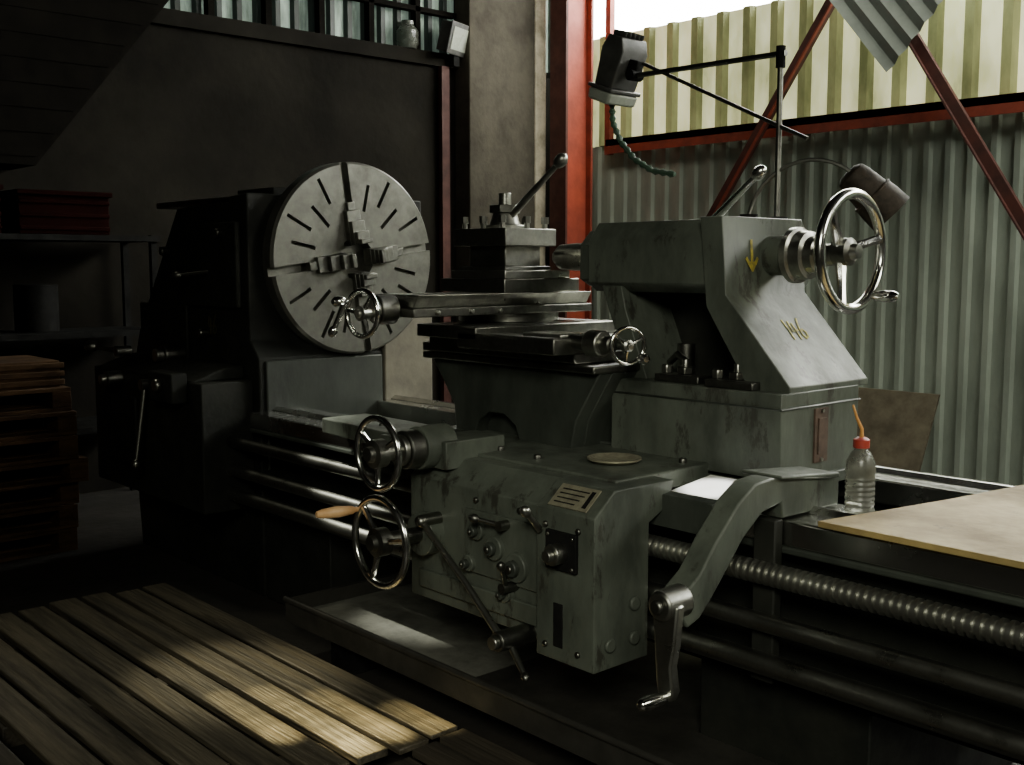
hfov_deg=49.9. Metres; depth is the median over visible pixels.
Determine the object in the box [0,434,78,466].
wooden pallet
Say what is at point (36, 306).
metal bucket
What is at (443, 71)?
steel column
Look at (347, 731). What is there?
wooden duckboard
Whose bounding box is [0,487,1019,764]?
floor
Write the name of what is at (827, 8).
diagonal brace
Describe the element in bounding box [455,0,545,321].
pillar
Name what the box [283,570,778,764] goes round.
tray
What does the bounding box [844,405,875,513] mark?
oil bottle
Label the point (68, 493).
wooden pallet
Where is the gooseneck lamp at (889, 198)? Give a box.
[740,158,908,230]
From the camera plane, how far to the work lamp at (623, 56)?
4.13 m
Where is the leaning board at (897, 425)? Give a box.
[857,387,939,471]
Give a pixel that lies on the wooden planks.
(18, 371)
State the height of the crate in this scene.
0.263 m
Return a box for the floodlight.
[436,20,468,67]
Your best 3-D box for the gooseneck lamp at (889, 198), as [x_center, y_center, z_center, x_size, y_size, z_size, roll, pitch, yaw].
[1.026,-0.619,3.619,0.536,0.240,0.152,1,6,9]
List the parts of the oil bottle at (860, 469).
spout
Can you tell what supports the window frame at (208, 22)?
attached to the wall at (184, 114)
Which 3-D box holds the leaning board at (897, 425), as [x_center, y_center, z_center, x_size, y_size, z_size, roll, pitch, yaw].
[2.754,0.380,8.110,0.327,0.620,0.660,-5,8,-42]
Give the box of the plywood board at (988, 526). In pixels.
[818,485,1023,568]
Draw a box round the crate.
[0,189,112,234]
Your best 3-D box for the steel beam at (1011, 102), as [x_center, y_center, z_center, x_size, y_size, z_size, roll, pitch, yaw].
[4.418,-1.749,6.249,0.130,0.130,10.500,-5,8,-42]
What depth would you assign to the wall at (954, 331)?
8.09 m
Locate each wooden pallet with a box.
[0,385,71,416]
[0,410,76,441]
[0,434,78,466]
[0,455,88,491]
[0,482,78,513]
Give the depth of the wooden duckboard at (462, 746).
3.29 m
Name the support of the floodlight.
attached to the wall at (184, 114)
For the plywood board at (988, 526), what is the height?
0.016 m
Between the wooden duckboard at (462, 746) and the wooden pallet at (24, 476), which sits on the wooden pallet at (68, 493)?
the wooden pallet at (24, 476)
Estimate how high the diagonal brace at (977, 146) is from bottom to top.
4.543 m
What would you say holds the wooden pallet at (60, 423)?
on the wooden pallet at (36, 450)
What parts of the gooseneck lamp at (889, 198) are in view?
lamp shade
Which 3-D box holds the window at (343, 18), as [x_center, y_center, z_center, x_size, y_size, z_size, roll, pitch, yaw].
[-3.649,-3.121,6.526,11.504,1.280,0.040,-5,8,-42]
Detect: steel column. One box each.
[438,66,450,402]
[550,0,593,318]
[604,0,614,154]
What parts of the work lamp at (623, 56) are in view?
lamp glass, arm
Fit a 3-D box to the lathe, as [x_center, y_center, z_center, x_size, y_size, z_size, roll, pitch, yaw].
[0.229,0.135,3.743,1.698,2.037,6.732,-5,8,-42]
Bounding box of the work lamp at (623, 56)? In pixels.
[588,29,808,218]
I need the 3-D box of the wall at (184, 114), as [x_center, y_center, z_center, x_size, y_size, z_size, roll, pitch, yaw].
[-3.603,-0.809,6.868,11.900,3.250,0.200,-5,8,-42]
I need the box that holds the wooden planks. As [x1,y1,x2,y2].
[0,355,64,389]
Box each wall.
[0,24,603,493]
[591,112,1023,485]
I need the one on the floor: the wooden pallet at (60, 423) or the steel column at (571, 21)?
the steel column at (571, 21)
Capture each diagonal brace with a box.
[706,0,834,215]
[909,33,1023,239]
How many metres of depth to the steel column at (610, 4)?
10.04 m
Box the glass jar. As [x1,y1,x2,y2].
[396,20,418,48]
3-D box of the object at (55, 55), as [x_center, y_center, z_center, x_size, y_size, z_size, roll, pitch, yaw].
[-4.288,-2.422,5.583,5.400,2.430,0.488,-5,8,-42]
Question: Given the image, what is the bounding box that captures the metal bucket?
[12,284,59,331]
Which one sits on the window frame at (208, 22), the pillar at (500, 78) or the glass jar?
the glass jar
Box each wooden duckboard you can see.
[0,583,457,764]
[0,741,24,764]
[389,728,537,764]
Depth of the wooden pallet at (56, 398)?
5.91 m
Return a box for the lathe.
[84,153,1023,764]
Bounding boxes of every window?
[163,0,549,72]
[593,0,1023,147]
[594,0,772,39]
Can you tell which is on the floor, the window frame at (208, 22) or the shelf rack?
the shelf rack
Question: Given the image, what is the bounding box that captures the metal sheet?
[830,0,942,71]
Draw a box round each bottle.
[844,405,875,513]
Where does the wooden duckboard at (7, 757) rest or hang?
on the floor
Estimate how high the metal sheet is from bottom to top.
1.500 m
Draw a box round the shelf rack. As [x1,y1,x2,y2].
[0,233,160,490]
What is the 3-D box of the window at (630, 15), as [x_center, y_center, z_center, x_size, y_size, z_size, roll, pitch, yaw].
[4.432,-3.256,6.372,0.030,0.980,10.900,-5,8,-42]

